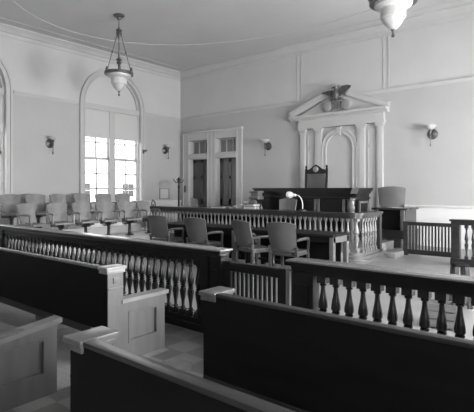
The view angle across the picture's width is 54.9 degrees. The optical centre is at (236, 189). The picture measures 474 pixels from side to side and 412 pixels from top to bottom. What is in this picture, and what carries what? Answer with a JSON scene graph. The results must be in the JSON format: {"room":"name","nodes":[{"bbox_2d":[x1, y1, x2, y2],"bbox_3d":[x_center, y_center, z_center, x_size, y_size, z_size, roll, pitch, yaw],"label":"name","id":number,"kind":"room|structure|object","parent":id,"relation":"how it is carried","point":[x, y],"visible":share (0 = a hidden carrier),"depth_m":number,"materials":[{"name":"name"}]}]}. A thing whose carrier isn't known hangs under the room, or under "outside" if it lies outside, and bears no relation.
{"room":"courtroom","nodes":[
{"label":"courtroom","id":0,"kind":"room"},
{"bbox_2d":[13,222,140,241],"bbox_3d":[-5.327,1.260,12.375,2.450,0.480,4.850,0,0,39],"label":"floor","id":1,"kind":"structure","parent":0,"point":[97,228],"depth_m":12.57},
{"bbox_2d":[0,194,20,224],"bbox_3d":[-5.437,0.566,10.977,0.561,0.908,0.585,0,0,-36],"label":"armchair","id":2,"kind":"object","parent":1,"relation":"on","point":[8,202],"visible":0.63,"depth_m":11.10,"materials":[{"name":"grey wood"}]},
{"bbox_2d":[16,194,27,223],"bbox_3d":[-5.684,0.566,12.326,0.561,0.908,0.585,0,0,-22],"label":"armchair","id":3,"kind":"object","parent":1,"relation":"on","point":[22,200],"visible":0.08,"depth_m":12.49,"materials":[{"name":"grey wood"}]},
{"bbox_2d":[25,194,48,222],"bbox_3d":[-5.013,0.566,11.493,0.561,0.908,0.585,0,0,-42],"label":"armchair","id":4,"kind":"object","parent":1,"relation":"on","point":[38,200],"visible":0.46,"depth_m":11.66,"materials":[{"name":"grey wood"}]},
{"bbox_2d":[49,194,74,228],"bbox_3d":[-4.591,0.566,12.007,0.585,0.908,0.561,0,0,34],"label":"armchair","id":5,"kind":"object","parent":1,"relation":"on","point":[54,198],"visible":0.33,"depth_m":12.14,"materials":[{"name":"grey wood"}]},
{"bbox_2d":[66,193,78,223],"bbox_3d":[-4.763,0.566,13.447,0.561,0.908,0.585,0,0,-22],"label":"armchair","id":6,"kind":"object","parent":1,"relation":"on","point":[69,197],"visible":0.27,"depth_m":13.55,"materials":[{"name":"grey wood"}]},
{"bbox_2d":[73,194,96,226],"bbox_3d":[-4.163,0.566,12.528,0.561,0.908,0.585,0,0,-45],"label":"armchair","id":7,"kind":"object","parent":1,"relation":"on","point":[77,197],"visible":0.34,"depth_m":12.69,"materials":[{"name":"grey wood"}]},
{"bbox_2d":[95,193,117,225],"bbox_3d":[-3.737,0.566,13.046,0.561,0.908,0.585,0,0,-42],"label":"armchair","id":8,"kind":"object","parent":1,"relation":"on","point":[100,197],"visible":0.34,"depth_m":13.20,"materials":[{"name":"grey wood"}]},
{"bbox_2d":[114,193,136,223],"bbox_3d":[-3.311,0.566,13.563,0.561,0.908,0.585,0,0,-42],"label":"armchair","id":9,"kind":"object","parent":1,"relation":"on","point":[119,197],"visible":0.27,"depth_m":13.71,"materials":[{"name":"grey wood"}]},
{"bbox_2d":[0,36,179,227],"bbox_3d":[-7.217,-1.610,12.408,0.350,6.220,15.900,0,0,39],"label":"wall","id":10,"kind":"structure","parent":0,"point":[33,68],"depth_m":14.22,"materials":[{"name":"paint"}]},
{"bbox_2d":[0,57,12,194],"bbox_3d":[-7.346,-1.760,12.086,0.380,4.740,2.880,0,0,39],"label":"window","id":11,"kind":"structure","parent":10,"relation":"in","point":[4,70],"depth_m":12.94,"materials":[{"name":"paint"}]},
{"bbox_2d":[0,95,1,127],"bbox_3d":[-6.982,-2.210,12.564,0.025,0.940,0.960,0,0,39],"label":"roller blind","id":12,"kind":"object","parent":11,"relation":"attached to","point":[0,95],"depth_m":12.92,"materials":[{"name":"fabric"}]},
{"bbox_2d":[13,90,78,103],"bbox_3d":[-5.752,-2.795,13.870,0.055,0.110,2.060,0,0,39],"label":"trim","id":13,"kind":"structure","parent":10,"relation":"attached to","point":[14,91],"depth_m":13.78,"materials":[{"name":"paint"}]},
{"bbox_2d":[13,203,78,224],"bbox_3d":[-5.745,0.960,13.864,0.075,1.080,2.060,0,0,39],"label":"trim","id":14,"kind":"structure","parent":10,"relation":"attached to","point":[42,219],"depth_m":13.76,"materials":[{"name":"paint"}]},
{"bbox_2d":[45,136,57,153],"bbox_3d":[-5.594,-1.335,13.831,0.350,0.550,0.300,0,0,39],"label":"wall sconce","id":15,"kind":"object","parent":10,"relation":"attached to","point":[49,143],"visible":1,"depth_m":13.83,"materials":[{"name":"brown metal"}]},
{"bbox_2d":[0,22,179,80],"bbox_3d":[-6.997,-4.475,12.227,0.220,0.290,15.200,0,0,39],"label":"trim","id":16,"kind":"structure","parent":10,"relation":"attached to","point":[6,30],"depth_m":14.61,"materials":[{"name":"paint"}]},
{"bbox_2d":[79,69,144,207],"bbox_3d":[-4.309,-1.760,15.778,0.380,4.740,2.880,0,0,39],"label":"window","id":17,"kind":"structure","parent":10,"relation":"in","point":[107,115],"depth_m":15.75,"materials":[{"name":"paint"}]},
{"bbox_2d":[85,108,108,138],"bbox_3d":[-4.708,-2.210,15.329,0.025,0.940,0.960,0,0,39],"label":"roller blind","id":18,"kind":"object","parent":17,"relation":"attached to","point":[96,119],"depth_m":15.34,"materials":[{"name":"fabric"}]},
{"bbox_2d":[85,77,135,110],"bbox_3d":[-4.391,-3.355,15.845,0.010,1.090,2.180,0,0,39],"label":"blind","id":19,"kind":"object","parent":17,"relation":"attached to","point":[101,91],"depth_m":15.77,"materials":[{"name":"fabric"}]},
{"bbox_2d":[115,113,136,141],"bbox_3d":[-3.946,-2.210,16.256,0.025,0.940,0.960,0,0,39],"label":"roller blind","id":20,"kind":"object","parent":17,"relation":"attached to","point":[125,123],"depth_m":16.26,"materials":[{"name":"fabric"}]},
{"bbox_2d":[145,112,179,120],"bbox_3d":[-2.802,-2.795,17.458,0.055,0.110,1.790,0,0,39],"label":"trim","id":21,"kind":"structure","parent":10,"relation":"attached to","point":[146,113],"depth_m":17.38,"materials":[{"name":"paint"}]},
{"bbox_2d":[146,200,181,226],"bbox_3d":[-2.794,0.960,17.452,0.075,1.080,1.790,0,0,39],"label":"trim","id":22,"kind":"structure","parent":10,"relation":"attached to","point":[174,203],"depth_m":17.60,"materials":[{"name":"paint"}]},
{"bbox_2d":[159,188,168,198],"bbox_3d":[-2.787,0.160,17.504,0.020,0.400,0.480,0,0,39],"label":"framed notice","id":23,"kind":"object","parent":10,"relation":"attached to","point":[163,192],"visible":1,"depth_m":17.48,"materials":[{"name":"grey paper"}]},
{"bbox_2d":[162,144,171,158],"bbox_3d":[-2.640,-1.435,17.422,0.350,0.550,0.300,0,0,39],"label":"wall sconce","id":24,"kind":"object","parent":10,"relation":"attached to","point":[165,150],"visible":1,"depth_m":17.41,"materials":[{"name":"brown metal"}]},
{"bbox_2d":[16,231,169,255],"bbox_3d":[-3.899,1.360,11.200,1.250,0.280,4.850,0,0,39],"label":"floor","id":25,"kind":"structure","parent":0,"point":[137,234],"depth_m":11.90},
{"bbox_2d":[16,203,49,244],"bbox_3d":[-4.582,0.766,10.206,0.585,0.908,0.561,0,0,22],"label":"armchair","id":26,"kind":"object","parent":25,"relation":"on","point":[26,212],"visible":0.75,"depth_m":10.25,"materials":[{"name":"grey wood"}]},
{"bbox_2d":[46,203,74,229],"bbox_3d":[-4.157,0.766,10.724,0.561,0.908,0.585,0,0,-44],"label":"armchair","id":27,"kind":"object","parent":25,"relation":"on","point":[57,212],"visible":0.84,"depth_m":10.82,"materials":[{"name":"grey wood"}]},
{"bbox_2d":[71,202,99,232],"bbox_3d":[-3.739,0.766,11.232,0.585,0.908,0.561,0,0,42],"label":"armchair","id":28,"kind":"object","parent":25,"relation":"on","point":[82,212],"visible":0.85,"depth_m":11.31,"materials":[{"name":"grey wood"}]},
{"bbox_2d":[95,201,121,234],"bbox_3d":[-3.318,0.766,11.744,0.561,0.908,0.585,0,0,-42],"label":"armchair","id":29,"kind":"object","parent":25,"relation":"on","point":[106,216],"visible":0.91,"depth_m":11.81,"materials":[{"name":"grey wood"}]},
{"bbox_2d":[116,201,141,234],"bbox_3d":[-2.900,0.766,12.253,0.561,0.908,0.585,0,0,-45],"label":"armchair","id":30,"kind":"object","parent":25,"relation":"on","point":[126,207],"visible":0.94,"depth_m":12.28,"materials":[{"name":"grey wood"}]},
{"bbox_2d":[136,201,160,233],"bbox_3d":[-2.484,0.766,12.759,0.585,0.908,0.561,0,0,34],"label":"armchair","id":31,"kind":"object","parent":25,"relation":"on","point":[144,206],"visible":0.7,"depth_m":12.83,"materials":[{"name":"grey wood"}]},
{"bbox_2d":[0,0,473,70],"bbox_3d":[-1.335,-4.720,7.571,15.580,0.200,15.900,0,0,39],"label":"ceiling","id":32,"kind":"structure","parent":0,"point":[173,23],"depth_m":12.54,"materials":[{"name":"paint"}]},
{"bbox_2d":[0,17,180,68],"bbox_3d":[-6.654,-4.619,11.912,0.050,0.022,14.150,0,0,39],"label":"trim","id":33,"kind":"structure","parent":32,"relation":"attached to","point":[0,17],"depth_m":14.10,"materials":[{"name":"paint"}]},
{"bbox_2d":[104,13,133,95],"bbox_3d":[-3.124,-3.545,12.072,0.750,2.150,0.798,0,0,39],"label":"pendant lamp","id":34,"kind":"object","parent":32,"relation":"hanging from","point":[119,76],"visible":1,"depth_m":11.95,"materials":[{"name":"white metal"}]},
{"bbox_2d":[12,0,371,44],"bbox_3d":[-0.322,-4.620,9.716,11.600,0.035,8.200,0,0,39],"label":"trim","id":35,"kind":"structure","parent":32,"relation":"attached to","point":[12,0],"depth_m":13.49,"materials":[{"name":"paint"}]},
{"bbox_2d":[179,0,460,68],"bbox_3d":[3.127,-4.619,12.997,13.780,0.022,0.050,0,0,39],"label":"trim","id":36,"kind":"structure","parent":32,"relation":"attached to","point":[455,0],"depth_m":13.53,"materials":[{"name":"paint"}]},
{"bbox_2d":[368,0,417,36],"bbox_3d":[2.538,-3.545,7.416,0.750,2.150,0.798,0,0,39],"label":"pendant lamp","id":37,"kind":"object","parent":32,"relation":"hanging from","point":[392,12],"visible":1,"depth_m":7.29,"materials":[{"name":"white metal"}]},
{"bbox_2d":[0,245,473,411],"bbox_3d":[-1.145,1.575,7.803,15.580,0.150,16.500,0,0,39],"label":"floor","id":38,"kind":"structure","parent":0,"point":[438,264],"depth_m":5.47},
{"bbox_2d":[0,315,61,411],"bbox_3d":[-3.772,1.079,4.970,5.860,0.843,0.695,0,0,39],"label":"pew","id":39,"kind":"object","parent":38,"relation":"on","point":[28,353],"visible":1,"depth_m":3.22,"materials":[{"name":"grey wood"}]},
{"bbox_2d":[0,247,168,355],"bbox_3d":[-3.162,1.079,5.956,5.950,0.843,0.695,0,0,39],"label":"pew","id":40,"kind":"object","parent":38,"relation":"on","point":[86,296],"visible":0.96,"depth_m":4.20,"materials":[{"name":"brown wood"}]},
{"bbox_2d":[0,224,232,332],"bbox_3d":[-2.101,1.055,6.285,5.170,0.890,0.200,0,0,39],"label":"balustrade","id":41,"kind":"object","parent":38,"relation":"on","point":[208,260],"visible":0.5,"depth_m":5.39,"materials":[{"name":"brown wood"}]},
{"bbox_2d":[224,260,288,304],"bbox_3d":[0.177,1.052,4.412,0.740,0.655,0.064,0,0,39],"label":"gate","id":42,"kind":"object","parent":41,"relation":"attached to","point":[232,270],"visible":0.56,"depth_m":4.38,"materials":[{"name":"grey wood"}]},
{"bbox_2d":[147,215,183,259],"bbox_3d":[-1.526,1.013,9.659,0.591,0.975,0.657,0,0,35],"label":"armchair","id":43,"kind":"object","parent":38,"relation":"on","point":[158,225],"visible":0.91,"depth_m":9.45,"materials":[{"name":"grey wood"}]},
{"bbox_2d":[173,177,183,220],"bbox_3d":[-2.106,0.524,16.491,0.431,1.947,0.431,0,0,-34],"label":"coat stand","id":44,"kind":"object","parent":38,"relation":"on","point":[179,179],"visible":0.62,"depth_m":16.46,"materials":[{"name":"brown wood"}]},
{"bbox_2d":[190,198,197,206],"bbox_3d":[-1.240,0.889,15.041,0.545,1.222,0.763,0,0,-22],"label":"chair","id":45,"kind":"object","parent":38,"relation":"on","point":[194,202],"visible":0.25,"depth_m":14.78,"materials":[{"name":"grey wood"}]},
{"bbox_2d":[184,217,222,265],"bbox_3d":[-0.667,1.013,8.901,0.591,0.975,0.657,0,0,37],"label":"armchair","id":46,"kind":"object","parent":38,"relation":"on","point":[196,229],"visible":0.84,"depth_m":8.69,"materials":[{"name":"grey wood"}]},
{"bbox_2d":[167,221,253,261],"bbox_3d":[-0.732,1.130,9.911,2.280,0.740,0.660,0,0,39],"label":"table","id":47,"kind":"object","parent":38,"relation":"on","point":[229,238],"visible":0.2,"depth_m":9.63,"materials":[{"name":"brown wood"}]},
{"bbox_2d":[231,220,274,276],"bbox_3d":[0.262,1.013,8.116,0.657,0.975,0.591,0,0,-35],"label":"armchair","id":48,"kind":"object","parent":38,"relation":"on","point":[242,229],"visible":0.84,"depth_m":7.94,"materials":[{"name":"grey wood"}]},
{"bbox_2d":[144,206,385,263],"bbox_3d":[0.201,0.990,11.723,6.920,1.020,1.265,0,0,39],"label":"rail","id":49,"kind":"object","parent":38,"relation":"on","point":[370,254],"visible":0.38,"depth_m":9.96,"materials":[{"name":"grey wood"}]},
{"bbox_2d":[266,222,309,270],"bbox_3d":[0.850,1.013,7.678,0.591,0.975,0.657,0,0,33],"label":"armchair","id":50,"kind":"object","parent":38,"relation":"on","point":[282,235],"visible":0.95,"depth_m":7.49,"materials":[{"name":"leather"}]},
{"bbox_2d":[245,227,349,265],"bbox_3d":[1.060,1.130,8.437,1.920,0.740,0.660,0,0,39],"label":"table","id":51,"kind":"object","parent":38,"relation":"on","point":[324,245],"visible":0.55,"depth_m":8.15,"materials":[{"name":"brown wood"}]},
{"bbox_2d":[286,257,473,339],"bbox_3d":[1.965,1.062,2.941,3.800,0.875,0.200,0,0,39],"label":"balustrade","id":52,"kind":"object","parent":38,"relation":"on","point":[306,273],"visible":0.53,"depth_m":3.58,"materials":[{"name":"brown wood"}]},
{"bbox_2d":[372,207,418,248],"bbox_3d":[3.958,0.978,11.505,0.900,1.045,1.200,0,0,39],"label":"stand","id":53,"kind":"object","parent":38,"relation":"on","point":[392,218],"visible":0.65,"depth_m":11.22,"materials":[{"name":"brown wood"}]},
{"bbox_2d":[378,186,405,207],"bbox_3d":[3.958,0.459,11.606,0.678,1.083,0.545,0,0,25],"label":"chair","id":54,"kind":"object","parent":53,"relation":"on","point":[389,196],"visible":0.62,"depth_m":11.39,"materials":[{"name":"leather"}]},
{"bbox_2d":[427,298,456,330],"bbox_3d":[2.230,1.355,4.963,0.300,0.290,0.220,0,0,28],"label":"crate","id":55,"kind":"object","parent":38,"relation":"on","point":[433,305],"visible":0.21,"depth_m":4.89,"materials":[{"name":"grey wood"}]},
{"bbox_2d":[448,262,472,308],"bbox_3d":[2.843,1.222,5.819,0.230,0.563,0.230,0,0,5],"label":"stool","id":56,"kind":"object","parent":38,"relation":"on","point":[464,267],"visible":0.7,"depth_m":5.75,"materials":[{"name":"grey wood"}]},
{"bbox_2d":[449,219,473,266],"bbox_3d":[5.826,1.045,7.833,4.050,0.910,0.180,0,0,39],"label":"balustrade","id":57,"kind":"object","parent":38,"relation":"on","point":[456,224],"visible":0.98,"depth_m":8.96,"materials":[{"name":"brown wood"}]},
{"bbox_3d":[4.650,1.090,9.576,0.060,0.820,0.070,0,0,39],"label":"gate post","id":58,"kind":"object","parent":38,"relation":"on","visible":0},
{"bbox_2d":[403,221,450,257],"bbox_3d":[4.193,1.093,9.952,1.105,0.755,0.068,0,0,39],"label":"gate","id":59,"kind":"object","parent":58,"relation":"attached to","point":[407,249],"visible":0.79,"depth_m":9.98,"materials":[{"name":"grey wood"}]},
{"bbox_2d":[248,191,263,203],"bbox_3d":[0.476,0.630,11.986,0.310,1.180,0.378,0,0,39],"label":"books","id":60,"kind":"object","parent":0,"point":[256,197],"visible":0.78,"depth_m":11.92,"materials":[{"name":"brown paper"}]},
{"bbox_2d":[141,227,393,252],"bbox_3d":[0.744,1.360,13.209,7.570,0.280,3.850,0,0,39],"label":"floor","id":61,"kind":"structure","parent":0,"point":[386,244],"depth_m":10.51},
{"bbox_2d":[181,207,317,229],"bbox_3d":[0.109,0.855,11.627,4.200,0.730,0.420,0,0,39],"label":"desk","id":62,"kind":"object","parent":61,"relation":"on","point":[202,214],"visible":0.21,"depth_m":11.09,"materials":[{"name":"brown wood"}]},
{"bbox_2d":[210,206,227,207],"bbox_3d":[-0.457,0.468,12.118,0.420,0.045,0.300,0,0,37],"label":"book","id":63,"kind":"object","parent":62,"relation":"on","point":[210,206],"visible":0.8,"depth_m":11.99,"materials":[{"name":"grey paper"}]},
{"bbox_2d":[243,206,259,208],"bbox_3d":[0.373,0.455,11.475,0.340,0.070,0.260,0,0,34],"label":"book","id":64,"kind":"object","parent":62,"relation":"on","point":[244,207],"visible":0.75,"depth_m":11.38,"materials":[{"name":"white paper"}]},
{"bbox_2d":[245,204,259,205],"bbox_3d":[0.388,0.390,11.462,0.240,0.060,0.300,0,0,-45],"label":"book","id":65,"kind":"object","parent":64,"relation":"on","point":[245,204],"visible":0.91,"depth_m":11.38,"materials":[{"name":"white paper"}]},
{"bbox_2d":[286,191,306,210],"bbox_3d":[1.396,0.266,10.634,0.511,0.447,0.197,0,0,39],"label":"desk lamp","id":66,"kind":"object","parent":62,"relation":"on","point":[289,194],"visible":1,"depth_m":10.67,"materials":[{"name":"grey metal"}]},
{"bbox_2d":[279,198,296,209],"bbox_3d":[1.192,0.719,11.451,0.507,1.003,0.545,0,0,34],"label":"chair","id":67,"kind":"object","parent":61,"relation":"on","point":[286,203],"visible":0.34,"depth_m":11.64,"materials":[{"name":"leather"}]},
{"bbox_2d":[252,188,373,240],"bbox_3d":[1.898,0.590,11.865,3.040,1.260,0.960,0,0,39],"label":"bench","id":68,"kind":"object","parent":61,"relation":"on","point":[348,200],"visible":0.44,"depth_m":11.18,"materials":[{"name":"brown wood"}]},
{"bbox_2d":[180,17,473,207],"bbox_3d":[3.603,-1.610,13.577,14.880,6.220,0.350,0,0,39],"label":"wall","id":69,"kind":"structure","parent":0,"point":[442,173],"depth_m":12.89,"materials":[{"name":"paint"}]},
{"bbox_2d":[193,141,206,206],"bbox_3d":[-1.356,-0.195,17.654,0.990,3.370,0.150,0,0,39],"label":"door","id":70,"kind":"structure","parent":69,"relation":"in","point":[199,147],"depth_m":17.73,"materials":[{"name":"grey wood"}]},
{"bbox_2d":[181,126,242,207],"bbox_3d":[-0.907,-0.365,17.130,3.040,3.730,0.370,0,0,39],"label":"trim","id":71,"kind":"structure","parent":69,"relation":"attached to","point":[212,135],"depth_m":16.99,"materials":[{"name":"paint"}]},
{"bbox_2d":[220,138,235,205],"bbox_3d":[-0.267,-0.195,16.759,1.010,3.370,0.150,0,0,39],"label":"door","id":72,"kind":"structure","parent":69,"relation":"in","point":[227,165],"depth_m":16.83,"materials":[{"name":"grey wood"}]},
{"bbox_2d":[261,139,271,155],"bbox_3d":[0.955,-1.395,15.301,0.300,0.550,0.350,0,0,39],"label":"wall sconce","id":73,"kind":"object","parent":69,"relation":"attached to","point":[267,145],"visible":1,"depth_m":15.28,"materials":[{"name":"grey metal"}]},
{"bbox_2d":[297,54,301,100],"bbox_3d":[2.004,-3.590,14.655,0.170,1.480,0.015,0,0,39],"label":"trim","id":74,"kind":"structure","parent":69,"relation":"attached to","point":[301,54],"depth_m":14.64,"materials":[{"name":"paint"}]},
{"bbox_2d":[180,2,473,80],"bbox_3d":[3.422,-4.475,13.357,14.880,0.290,0.220,0,0,39],"label":"trim","id":75,"kind":"structure","parent":69,"relation":"attached to","point":[464,11],"depth_m":13.68,"materials":[{"name":"paint"}]},
{"bbox_2d":[180,76,473,120],"bbox_3d":[3.474,-2.795,13.420,14.880,0.110,0.055,0,0,39],"label":"trim","id":76,"kind":"structure","parent":69,"relation":"attached to","point":[469,78],"depth_m":13.11,"materials":[{"name":"paint"}]},
{"bbox_2d":[288,88,390,220],"bbox_3d":[2.959,-0.760,13.691,3.280,4.520,0.280,0,0,39],"label":"surround","id":77,"kind":"object","parent":69,"relation":"attached to","point":[350,141],"visible":0.7,"depth_m":13.53,"materials":[{"name":"paint"}]},
{"bbox_2d":[321,85,350,111],"bbox_3d":[2.914,-2.705,13.541,0.960,0.740,0.220,0,0,39],"label":"eagle emblem","id":78,"kind":"object","parent":77,"relation":"on","point":[337,103],"visible":1,"depth_m":13.48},
{"bbox_2d":[383,35,388,88],"bbox_3d":[4.198,-3.590,12.851,0.170,1.480,0.015,0,0,39],"label":"trim","id":79,"kind":"structure","parent":69,"relation":"attached to","point":[388,35],"depth_m":12.84,"materials":[{"name":"paint"}]},
{"bbox_2d":[425,125,437,146],"bbox_3d":[5.065,-1.395,11.922,0.300,0.550,0.350,0,0,39],"label":"wall sconce","id":80,"kind":"object","parent":69,"relation":"attached to","point":[432,134],"visible":1,"depth_m":11.96,"materials":[{"name":"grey metal"}]},
{"bbox_2d":[392,205,473,248],"bbox_3d":[6.762,0.960,10.704,6.350,1.080,0.075,0,0,39],"label":"wainscot","id":81,"kind":"object","parent":69,"relation":"attached to","point":[425,213],"depth_m":11.87,"materials":[{"name":"paint"}]},
{"bbox_2d":[384,248,404,258],"bbox_3d":[3.603,1.440,10.340,0.330,0.120,0.950,0,0,39],"label":"step","id":82,"kind":"structure","parent":0,"point":[394,253],"depth_m":10.02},
{"bbox_3d":[2.490,1.060,12.711,2.900,0.320,2.100,0,0,39],"label":"platform","id":83,"kind":"object","parent":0,"visible":0},
{"bbox_2d":[305,165,327,187],"bbox_3d":[2.155,0.085,13.139,0.760,1.630,0.594,0,0,39],"label":"chair","id":84,"kind":"object","parent":83,"relation":"on","point":[317,176],"visible":0.57,"depth_m":13.28,"materials":[{"name":"wood"}]},
{"bbox_3d":[-0.035,1.575,-0.003,3.950,0.150,5.850,0,0,39],"label":"floor","id":85,"kind":"structure","parent":0,"visible":0},
{"bbox_2d":[63,326,294,411],"bbox_3d":[0.753,1.079,1.235,3.405,0.843,0.695,0,0,39],"label":"pew","id":86,"kind":"object","parent":85,"relation":"on","point":[104,377],"visible":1,"depth_m":1.78,"materials":[{"name":"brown wood"}]},
{"bbox_2d":[199,286,473,411],"bbox_3d":[1.350,1.079,2.091,3.570,0.843,0.695,0,0,39],"label":"pew","id":87,"kind":"object","parent":85,"relation":"on","point":[297,359],"visible":1,"depth_m":2.39,"materials":[{"name":"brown wood"}]},
{"label":"outside","id":88,"kind":"structure","parent":0,"visible":0},
{"bbox_3d":[2.833,4.600,7.381,85.000,0.200,75.000,0,0,39],"label":"ground","id":89,"kind":"structure","parent":88,"visible":0},
{"bbox_2d":[85,182,133,201],"bbox_3d":[-11.305,2.020,28.716,6.060,4.960,18.000,0,0,39],"label":"neighbouring building","id":90,"kind":"structure","parent":89,"relation":"on","point":[91,192],"depth_m":27.92,"materials":[{"name":"white"}]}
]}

